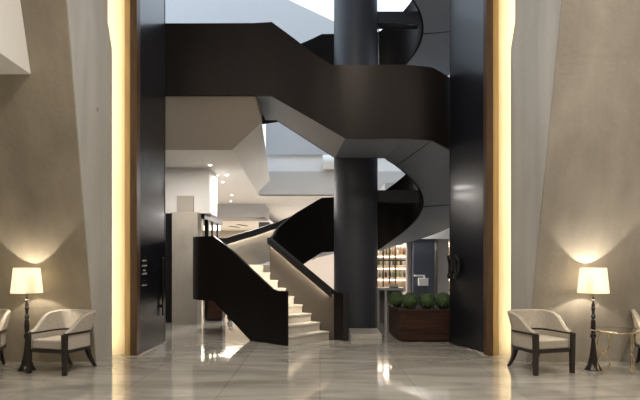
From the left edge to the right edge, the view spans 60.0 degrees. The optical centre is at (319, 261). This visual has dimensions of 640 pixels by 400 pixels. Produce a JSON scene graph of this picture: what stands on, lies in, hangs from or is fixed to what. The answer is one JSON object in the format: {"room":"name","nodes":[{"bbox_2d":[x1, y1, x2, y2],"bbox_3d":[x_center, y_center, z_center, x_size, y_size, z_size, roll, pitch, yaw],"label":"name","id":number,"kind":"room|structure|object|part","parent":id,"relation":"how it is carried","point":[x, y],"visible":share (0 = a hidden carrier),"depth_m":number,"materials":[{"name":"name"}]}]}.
{"room":"hotel lobby","nodes":[
{"label":"hotel lobby","id":0,"kind":"room"},
{"bbox_2d":[0,0,111,361],"bbox_3d":[-6.390,-2.429,7.811,6.220,8.013,2.499,0,0,0],"label":"wall","id":1,"kind":"structure","parent":0,"point":[42,221],"depth_m":8.13,"materials":[{"name":"beige paint"}]},
{"bbox_2d":[0,0,30,73],"bbox_3d":[-6.430,-4.503,6.145,5.140,3.855,3.091,0,0,0],"label":"trim","id":2,"kind":"structure","parent":1,"relation":"attached to","point":[14,59],"depth_m":7.19,"materials":[{"name":"white paint"}]},
{"bbox_2d":[165,168,216,216],"bbox_3d":[-5.930,-1.845,14.850,6.140,1.170,1.100,0,0,0],"label":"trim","id":3,"kind":"structure","parent":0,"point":[200,183],"depth_m":14.30,"materials":[{"name":"white paint"}]},
{"bbox_2d":[202,219,272,229],"bbox_3d":[-5.700,-1.955,29.700,6.600,0.150,8.600,0,0,0],"label":"ceiling","id":4,"kind":"structure","parent":0,"point":[251,225],"depth_m":28.53,"materials":[{"name":"white paint"}]},
{"bbox_2d":[165,97,333,220],"bbox_3d":[0.100,-3.000,22.475,18.200,1.140,23.050,0,0,0],"label":"ceiling","id":5,"kind":"structure","parent":0,"point":[191,123],"depth_m":11.86,"materials":[{"name":"beige paint"}]},
{"bbox_2d":[202,204,268,220],"bbox_3d":[-3.770,-2.155,24.300,2.860,0.550,2.200,0,0,0],"label":"trim","id":6,"kind":"structure","parent":5,"relation":"attached to","point":[225,212],"depth_m":23.20,"materials":[{"name":"grey paint"}]},
{"bbox_2d":[232,122,269,191],"bbox_3d":[-2.005,-2.805,15.444,1.054,0.750,8.161,0,0,-4],"label":"trim","id":7,"kind":"structure","parent":5,"relation":"attached to","point":[250,152],"depth_m":13.91,"materials":[{"name":"white paint"}]},
{"bbox_2d":[259,171,404,195],"bbox_3d":[3.500,-2.850,20.150,11.400,0.840,0.300,0,0,0],"label":"trim","id":8,"kind":"structure","parent":5,"relation":"attached to","point":[306,183],"depth_m":20.00,"materials":[{"name":"white paint"}]},
{"bbox_2d":[380,183,449,241],"bbox_3d":[5.600,-1.570,18.500,7.200,1.720,3.000,0,0,0],"label":"trim","id":9,"kind":"structure","parent":5,"relation":"attached to","point":[445,234],"depth_m":17.00,"materials":[{"name":"white paint"}]},
{"bbox_2d":[202,221,333,287],"bbox_3d":[0.000,-0.530,33.100,18.400,4.200,0.200,0,0,0],"label":"wall","id":10,"kind":"structure","parent":0,"point":[323,267],"depth_m":33.00,"materials":[{"name":"beige paint"}]},
{"bbox_2d":[165,0,449,154],"bbox_3d":[0.100,-7.155,20.400,18.200,6.550,0.800,0,0,0],"label":"wall","id":11,"kind":"structure","parent":0,"point":[303,24],"depth_m":20.00,"materials":[{"name":"grey paint"}]},
{"bbox_2d":[323,155,333,168],"bbox_3d":[0.350,-3.590,19.900,0.500,0.520,0.520,0,0,0],"label":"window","id":12,"kind":"structure","parent":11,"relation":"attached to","point":[328,161],"depth_m":19.67,"materials":[{"name":"white glass"}]},
{"bbox_2d":[267,155,400,170],"bbox_3d":[3.500,-3.600,20.210,11.400,0.660,0.180,0,0,0],"label":"trim","id":13,"kind":"structure","parent":11,"relation":"attached to","point":[275,162],"depth_m":20.12,"materials":[{"name":"white paint"}]},
{"bbox_2d":[0,288,639,399],"bbox_3d":[0.000,1.645,15.000,19.000,0.150,42.000,0,0,0],"label":"floor","id":14,"kind":"structure","parent":0,"point":[205,360],"depth_m":7.66,"materials":[{"name":"stone"}]},
{"bbox_2d":[0,309,10,363],"bbox_3d":[-4.959,1.143,8.098,0.730,0.854,0.792,0,0,-17],"label":"armchair","id":15,"kind":"object","parent":14,"relation":"on","point":[4,313],"visible":1,"depth_m":8.17,"materials":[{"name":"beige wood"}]},
{"bbox_3d":[-4.845,1.410,8.431,0.071,0.320,0.201,0,0,-17],"label":"leg","id":16,"kind":"part","parent":15,"relation":"part of","materials":[{"name":"black wood"}]},
{"bbox_3d":[-4.965,0.856,8.116,0.730,0.279,0.753,0,0,-17],"label":"backrest","id":17,"kind":"part","parent":15,"relation":"part of","materials":[{"name":"beige fabric"}]},
{"bbox_2d":[10,268,42,370],"bbox_3d":[-4.270,0.828,8.070,0.428,1.485,0.428,0,0,0],"label":"floor lamp","id":18,"kind":"object","parent":14,"relation":"on","point":[26,281],"visible":0.77,"depth_m":7.94,"materials":[{"name":"beige fabric"}]},
{"bbox_3d":[-4.270,0.268,8.070,0.428,0.365,0.428,0,0,0],"label":"lamp shade","id":19,"kind":"part","parent":18,"relation":"part of","materials":[{"name":"white fabric"}]},
{"bbox_3d":[-4.270,0.825,8.070,0.090,0.630,0.090,0,0,0],"label":"stem","id":20,"kind":"part","parent":18,"relation":"part of","materials":[{"name":"black wood"}]},
{"bbox_2d":[25,309,96,375],"bbox_3d":[-3.711,1.143,8.078,0.730,0.854,0.792,0,0,17],"label":"armchair","id":21,"kind":"object","parent":14,"relation":"on","point":[63,332],"visible":1,"depth_m":7.93,"materials":[{"name":"beige fabric"}]},
{"bbox_3d":[-4.107,1.285,7.817,0.072,0.570,0.065,0,0,17],"label":"leg","id":22,"kind":"part","parent":21,"relation":"part of","materials":[{"name":"black wood"}]},
{"bbox_2d":[32,335,60,349],"bbox_3d":[-3.728,1.155,8.020,0.524,0.140,0.605,0,0,17],"label":"seat cushion","id":23,"kind":"object","parent":21,"relation":"on","point":[39,342],"depth_m":7.76,"materials":[{"name":"beige fabric"}]},
{"bbox_3d":[-3.717,1.006,8.057,0.654,0.028,0.672,0,0,17],"label":"arm rail","id":24,"kind":"part","parent":21,"relation":"part of","materials":[{"name":"black wood"}]},
{"bbox_3d":[-3.719,1.248,8.048,0.642,0.045,0.678,0,0,17],"label":"seat frame","id":25,"kind":"part","parent":21,"relation":"part of","materials":[{"name":"black wood"}]},
{"bbox_3d":[-3.705,0.856,8.096,0.730,0.279,0.753,0,0,17],"label":"backrest","id":26,"kind":"part","parent":21,"relation":"part of","materials":[{"name":"beige fabric"}]},
{"bbox_3d":[-3.522,1.285,7.643,0.072,0.570,0.065,0,0,17],"label":"leg","id":27,"kind":"part","parent":21,"relation":"part of","materials":[{"name":"black wood"}]},
{"bbox_3d":[-3.825,1.410,8.411,0.071,0.320,0.201,0,0,17],"label":"leg","id":28,"kind":"part","parent":21,"relation":"part of","materials":[{"name":"black wood"}]},
{"bbox_3d":[-3.433,1.410,8.294,0.071,0.320,0.201,0,0,17],"label":"leg","id":29,"kind":"part","parent":21,"relation":"part of","materials":[{"name":"black wood"}]},
{"bbox_2d":[138,341,166,355],"bbox_3d":[-3.030,1.567,10.100,0.040,0.006,1.600,0,0,0],"label":"trim","id":30,"kind":"structure","parent":14,"relation":"on","point":[165,341],"depth_m":10.02,"materials":[{"name":"beige stone"}]},
{"bbox_2d":[172,196,201,323],"bbox_3d":[-3.410,-0.065,14.215,0.640,3.270,0.470,0,0,0],"label":"stone pier","id":31,"kind":"object","parent":14,"relation":"on","point":[186,223],"visible":0.96,"depth_m":13.98,"materials":[{"name":"beige stone"}]},
{"bbox_2d":[202,214,221,319],"bbox_3d":[-3.060,0.160,15.775,0.120,2.820,2.650,0,0,0],"label":"glass wall","id":32,"kind":"structure","parent":14,"relation":"on","point":[211,226],"depth_m":15.23,"materials":[{"name":"clear glass"}]},
{"bbox_3d":[-3.060,0.220,14.950,0.120,2.700,0.120,0,0,0],"label":"post","id":33,"kind":"part","parent":32,"relation":"part of","materials":[{"name":"black metal"}]},
{"bbox_3d":[-3.060,-1.190,15.775,0.100,0.120,2.650,0,0,0],"label":"rail","id":34,"kind":"part","parent":32,"relation":"part of","materials":[{"name":"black metal"}]},
{"bbox_2d":[207,301,224,320],"bbox_3d":[-2.800,1.130,15.000,0.440,0.880,0.540,0,0,0],"label":"base cabinet","id":35,"kind":"object","parent":14,"relation":"on","point":[214,313],"visible":0.34,"depth_m":14.75,"materials":[{"name":"brown wood"}]},
{"bbox_2d":[259,222,270,227],"bbox_3d":[-2.375,-0.060,24.000,0.450,3.260,1.000,0,0,0],"label":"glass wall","id":36,"kind":"structure","parent":14,"relation":"on","point":[261,224],"depth_m":23.50,"materials":[{"name":"black glass"}]},
{"bbox_2d":[165,0,449,345],"bbox_3d":[-0.356,-3.110,13.065,8.287,9.360,5.577,0,0,0],"label":"spiral staircase","id":37,"kind":"structure","parent":14,"relation":"on","point":[396,110],"depth_m":11.05,"materials":[{"name":"brown metal"}]},
{"bbox_3d":[-0.446,0.049,11.763,1.880,1.192,0.070,0,0,42],"label":"handrail","id":38,"kind":"part","parent":37,"relation":"part of","materials":[{"name":"brown metal"}]},
{"bbox_3d":[-0.306,0.520,11.738,2.120,2.100,0.050,0,0,42],"label":"balustrade","id":39,"kind":"part","parent":37,"relation":"part of","materials":[{"name":"brown metal"}]},
{"bbox_3d":[0.510,1.085,11.040,0.100,0.970,0.120,0,0,0],"label":"newel post","id":40,"kind":"part","parent":37,"relation":"part of","materials":[{"name":"brown metal"}]},
{"bbox_3d":[0.660,-1.885,13.176,3.580,5.430,1.651,0,0,0],"label":"balustrade","id":41,"kind":"part","parent":37,"relation":"part of","materials":[{"name":"brown metal"}]},
{"bbox_3d":[0.692,-5.530,13.531,6.290,4.520,5.205,0,0,21],"label":"balustrade","id":42,"kind":"part","parent":37,"relation":"part of","materials":[{"name":"brown metal"}]},
{"bbox_3d":[0.660,-5.530,13.176,3.580,4.520,1.651,0,0,0],"label":"balustrade","id":43,"kind":"part","parent":37,"relation":"part of","materials":[{"name":"brown metal"}]},
{"bbox_2d":[334,0,378,331],"bbox_3d":[0.851,-4.430,12.950,1.052,12.000,1.020,0,0,0],"label":"round column","id":44,"kind":"structure","parent":14,"relation":"on","point":[356,27],"depth_m":12.50,"materials":[{"name":"black metal"}]},
{"bbox_3d":[1.365,-4.655,12.930,0.022,1.750,0.022,0,0,-23],"label":"joint rod","id":45,"kind":"part","parent":44,"relation":"part of","materials":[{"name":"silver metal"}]},
{"bbox_2d":[349,328,381,338],"bbox_3d":[0.950,1.520,11.800,0.620,0.100,1.000,0,0,0],"label":"plinth","id":46,"kind":"object","parent":14,"relation":"on","point":[355,333],"visible":1,"depth_m":11.39,"materials":[{"name":"grey stone"}]},
{"bbox_2d":[378,287,404,322],"bbox_3d":[1.820,1.120,14.550,0.740,0.900,0.600,0,0,0],"label":"counter","id":47,"kind":"object","parent":14,"relation":"on","point":[383,292],"depth_m":14.57,"materials":[{"name":"white paint"}]},
{"bbox_3d":[1.500,1.150,14.550,0.060,0.840,0.500,0,0,0],"label":"panel","id":48,"kind":"part","parent":47,"relation":"part of","materials":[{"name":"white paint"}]},
{"bbox_3d":[1.700,1.150,14.550,0.060,0.840,0.500,0,0,0],"label":"panel","id":49,"kind":"part","parent":47,"relation":"part of","materials":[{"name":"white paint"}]},
{"bbox_2d":[378,287,404,289],"bbox_3d":[1.820,0.700,14.550,0.740,0.060,0.600,0,0,0],"label":"countertop","id":50,"kind":"structure","parent":47,"relation":"on","point":[379,288],"depth_m":14.25,"materials":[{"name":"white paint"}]},
{"bbox_2d":[406,242,410,292],"bbox_3d":[2.780,0.432,17.450,0.120,2.275,0.300,0,0,0],"label":"pilaster","id":51,"kind":"object","parent":14,"relation":"on","point":[408,245],"visible":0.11,"depth_m":17.30,"materials":[{"name":"grey"}]},
{"bbox_2d":[378,242,449,294],"bbox_3d":[3.600,0.430,19.535,3.800,2.280,0.530,0,0,0],"label":"shelving","id":52,"kind":"object","parent":14,"relation":"on","point":[383,281],"visible":0.03,"depth_m":19.75,"materials":[{"name":"white paint"}]},
{"bbox_2d":[388,305,449,341],"bbox_3d":[2.188,1.250,11.453,1.415,0.640,1.215,0,0,0],"label":"planter","id":53,"kind":"object","parent":14,"relation":"on","point":[418,324],"visible":0.7,"depth_m":10.86,"materials":[{"name":"brown wood"}]},
{"bbox_2d":[388,291,402,306],"bbox_3d":[1.600,0.785,11.622,0.355,0.356,0.351,0,0,0],"label":"boxwood ball","id":54,"kind":"object","parent":53,"relation":"on","point":[394,299],"visible":0.82,"depth_m":11.51,"materials":[{"name":"green plant"}]},
{"bbox_2d":[401,292,418,308],"bbox_3d":[1.811,0.779,11.169,0.357,0.365,0.355,0,0,0],"label":"boxwood ball","id":55,"kind":"object","parent":53,"relation":"on","point":[409,300],"visible":0.99,"depth_m":11.07,"materials":[{"name":"green plant"}]},
{"bbox_2d":[419,292,435,308],"bbox_3d":[2.152,0.781,11.121,0.364,0.356,0.357,0,0,0],"label":"boxwood ball","id":56,"kind":"object","parent":53,"relation":"on","point":[426,300],"visible":0.98,"depth_m":11.02,"materials":[{"name":"green plant"}]},
{"bbox_2d":[435,292,449,308],"bbox_3d":[2.482,0.783,11.170,0.350,0.348,0.359,0,0,0],"label":"boxwood ball","id":57,"kind":"object","parent":53,"relation":"on","point":[442,300],"visible":0.91,"depth_m":11.06,"materials":[{"name":"green plant"}]},
{"bbox_2d":[411,239,434,304],"bbox_3d":[3.195,0.432,17.310,0.670,2.275,0.580,0,0,0],"label":"pillar","id":58,"kind":"structure","parent":14,"relation":"on","point":[422,250],"depth_m":17.02,"materials":[{"name":"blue paint"}]},
{"bbox_2d":[414,275,427,285],"bbox_3d":[3.085,0.555,16.920,0.410,0.330,0.220,0,0,0],"label":"wall light","id":59,"kind":"object","parent":58,"relation":"attached to","point":[423,281],"visible":1,"depth_m":16.81,"materials":[{"name":"white paint"}]},
{"bbox_3d":[3.145,0.605,16.900,0.290,0.230,0.180,0,0,0],"label":"lamp shade","id":60,"kind":"part","parent":59,"relation":"part of","materials":[{"name":"white paint"}]},
{"bbox_2d":[435,239,448,297],"bbox_3d":[3.800,0.432,17.350,0.360,2.275,0.500,0,0,0],"label":"pillar","id":61,"kind":"structure","parent":14,"relation":"on","point":[441,245],"depth_m":17.10,"materials":[{"name":"grey"}]},
{"bbox_2d":[507,309,575,375],"bbox_3d":[3.171,1.143,8.098,0.730,0.854,0.792,0,0,-17],"label":"armchair","id":62,"kind":"object","parent":14,"relation":"on","point":[537,332],"visible":1,"depth_m":7.95,"materials":[{"name":"beige fabric"}]},
{"bbox_3d":[2.893,1.410,8.314,0.071,0.320,0.201,0,0,-17],"label":"leg","id":63,"kind":"part","parent":62,"relation":"part of","materials":[{"name":"black wood"}]},
{"bbox_3d":[2.982,1.285,7.662,0.072,0.570,0.065,0,0,-17],"label":"leg","id":64,"kind":"part","parent":62,"relation":"part of","materials":[{"name":"black wood"}]},
{"bbox_3d":[3.165,0.856,8.116,0.730,0.279,0.753,0,0,-17],"label":"backrest","id":65,"kind":"part","parent":62,"relation":"part of","materials":[{"name":"beige fabric"}]},
{"bbox_3d":[3.179,1.248,8.068,0.642,0.045,0.678,0,0,-17],"label":"seat frame","id":66,"kind":"part","parent":62,"relation":"part of","materials":[{"name":"black wood"}]},
{"bbox_3d":[3.177,1.006,8.077,0.654,0.028,0.672,0,0,-17],"label":"arm rail","id":67,"kind":"part","parent":62,"relation":"part of","materials":[{"name":"black wood"}]},
{"bbox_2d":[539,334,568,349],"bbox_3d":[3.188,1.155,8.040,0.524,0.140,0.605,0,0,-17],"label":"seat cushion","id":68,"kind":"object","parent":62,"relation":"on","point":[546,341],"depth_m":7.78,"materials":[{"name":"beige fabric"}]},
{"bbox_3d":[3.567,1.285,7.837,0.072,0.570,0.065,0,0,-17],"label":"leg","id":69,"kind":"part","parent":62,"relation":"part of","materials":[{"name":"black wood"}]},
{"bbox_2d":[577,268,609,370],"bbox_3d":[3.980,0.828,8.070,0.428,1.485,0.428,0,0,0],"label":"floor lamp","id":70,"kind":"object","parent":14,"relation":"on","point":[592,281],"visible":0.98,"depth_m":7.96,"materials":[{"name":"white fabric"}]},
{"bbox_3d":[3.980,0.825,8.070,0.090,0.630,0.090,0,0,0],"label":"stem","id":71,"kind":"part","parent":70,"relation":"part of","materials":[{"name":"black wood"}]},
{"bbox_3d":[3.980,0.268,8.070,0.428,0.365,0.428,0,0,0],"label":"lamp shade","id":72,"kind":"part","parent":70,"relation":"part of","materials":[{"name":"white fabric"}]},
{"bbox_2d":[589,327,639,373],"bbox_3d":[4.190,1.262,7.820,0.712,0.620,0.712,0,0,0],"label":"side table","id":73,"kind":"object","parent":14,"relation":"on","point":[616,330],"visible":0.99,"depth_m":7.78,"materials":[{"name":"gold glass"}]},
{"bbox_3d":[3.991,1.123,7.796,0.218,0.305,0.019,0,0,-14],"label":"ring leg","id":74,"kind":"part","parent":73,"relation":"part of","materials":[{"name":"gold metal"}]},
{"bbox_3d":[3.991,1.419,7.796,0.218,0.305,0.019,0,0,-14],"label":"ring leg","id":75,"kind":"part","parent":73,"relation":"part of","materials":[{"name":"gold metal"}]},
{"bbox_3d":[4.190,0.960,7.820,0.690,0.012,0.690,0,0,0],"label":"glass","id":76,"kind":"part","parent":73,"relation":"part of","materials":[{"name":"gold"}]},
{"bbox_3d":[4.388,1.123,7.792,0.019,0.305,0.218,0,0,21],"label":"ring leg","id":77,"kind":"part","parent":73,"relation":"part of","materials":[{"name":"gold metal"}]},
{"bbox_3d":[4.388,1.419,7.792,0.019,0.305,0.218,0,0,21],"label":"ring leg","id":78,"kind":"part","parent":73,"relation":"part of","materials":[{"name":"gold metal"}]},
{"bbox_2d":[631,309,639,362],"bbox_3d":[5.059,1.143,8.238,0.730,0.854,0.792,0,0,17],"label":"armchair","id":79,"kind":"object","parent":14,"relation":"on","point":[635,316],"visible":0.88,"depth_m":8.30,"materials":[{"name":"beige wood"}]},
{"bbox_3d":[5.065,0.856,8.256,0.730,0.279,0.753,0,0,17],"label":"backrest","id":80,"kind":"part","parent":79,"relation":"part of","materials":[{"name":"beige fabric"}]},
{"bbox_3d":[4.945,1.410,8.571,0.071,0.320,0.201,0,0,17],"label":"leg","id":81,"kind":"part","parent":79,"relation":"part of","materials":[{"name":"black wood"}]},
{"bbox_2d":[511,0,639,361],"bbox_3d":[6.310,-2.429,7.811,6.380,8.013,2.499,0,0,0],"label":"wall","id":82,"kind":"structure","parent":0,"point":[590,216],"depth_m":8.09,"materials":[{"name":"beige paint"}]},
{"bbox_3d":[-6.420,0.155,14.600,5.160,2.830,0.200,0,0,0],"label":"wall","id":83,"kind":"structure","parent":0,"visible":0},
{"bbox_2d":[165,215,171,322],"bbox_3d":[-4.420,0.170,14.430,1.160,2.800,0.140,0,0,0],"label":"door surround","id":84,"kind":"object","parent":83,"relation":"attached to","point":[168,218],"visible":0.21,"depth_m":14.36,"materials":[{"name":"black metal"}]},
{"bbox_3d":[-6.390,-2.430,9.560,6.300,8.000,0.200,0,0,0],"label":"wall","id":85,"kind":"structure","parent":0,"visible":0},
{"bbox_2d":[108,0,124,354],"bbox_3d":[-3.545,-2.430,9.390,0.711,8.000,0.059,0,0,-10],"label":"light strip","id":86,"kind":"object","parent":85,"relation":"attached to","point":[116,8],"depth_m":9.38,"materials":[{"name":"plastic"}]},
{"bbox_2d":[125,0,129,355],"bbox_3d":[-3.231,-2.430,9.330,0.098,8.000,0.060,0,0,0],"label":"trim","id":87,"kind":"structure","parent":85,"relation":"attached to","point":[127,2],"depth_m":9.30,"materials":[{"name":"brown wood"}]},
{"bbox_2d":[130,0,139,355],"bbox_3d":[-3.125,-2.430,9.370,0.110,8.000,0.180,0,0,0],"label":"trim","id":88,"kind":"structure","parent":85,"relation":"attached to","point":[134,4],"depth_m":9.28,"materials":[{"name":"brown wood"}]},
{"bbox_2d":[140,0,164,351],"bbox_3d":[-3.055,-2.390,10.103,0.124,7.880,1.408,0,0,3],"label":"door leaf","id":89,"kind":"structure","parent":85,"relation":"in","point":[152,12],"depth_m":10.10,"materials":[{"name":"black paint"}]},
{"bbox_3d":[-2.987,0.470,10.558,0.030,1.100,0.080,0,0,3],"label":"pull handle","id":90,"kind":"part","parent":89,"relation":"part of","materials":[{"name":"black metal"}]},
{"bbox_3d":[6.110,-2.430,9.560,6.300,8.000,0.200,0,0,0],"label":"wall","id":91,"kind":"structure","parent":0,"visible":0},
{"bbox_2d":[447,0,482,351],"bbox_3d":[2.610,-2.390,10.039,0.196,7.880,1.197,0,0,-15],"label":"door leaf","id":92,"kind":"structure","parent":91,"relation":"in","point":[465,259],"depth_m":9.99,"materials":[{"name":"black paint"}]},
{"bbox_3d":[2.462,0.090,10.473,0.128,0.450,0.187,0,0,0],"label":"pull handle","id":93,"kind":"part","parent":92,"relation":"part of","materials":[{"name":"black metal"}]},
{"bbox_3d":[2.525,0.090,10.241,0.128,0.450,0.187,0,0,0],"label":"pull handle","id":94,"kind":"part","parent":92,"relation":"part of","materials":[{"name":"black metal"}]},
{"bbox_2d":[483,0,492,355],"bbox_3d":[2.845,-2.430,9.370,0.110,8.000,0.180,0,0,0],"label":"trim","id":95,"kind":"structure","parent":91,"relation":"attached to","point":[487,4],"depth_m":9.28,"materials":[{"name":"brown wood"}]},
{"bbox_2d":[493,0,498,355],"bbox_3d":[2.951,-2.430,9.330,0.098,8.000,0.060,0,0,0],"label":"trim","id":96,"kind":"structure","parent":91,"relation":"attached to","point":[495,2],"depth_m":9.30,"materials":[{"name":"brown wood"}]},
{"bbox_2d":[499,0,514,354],"bbox_3d":[3.265,-2.430,9.390,0.711,8.000,0.059,0,0,10],"label":"light strip","id":97,"kind":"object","parent":91,"relation":"attached to","point":[506,7],"depth_m":9.38,"materials":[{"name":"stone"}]}
]}

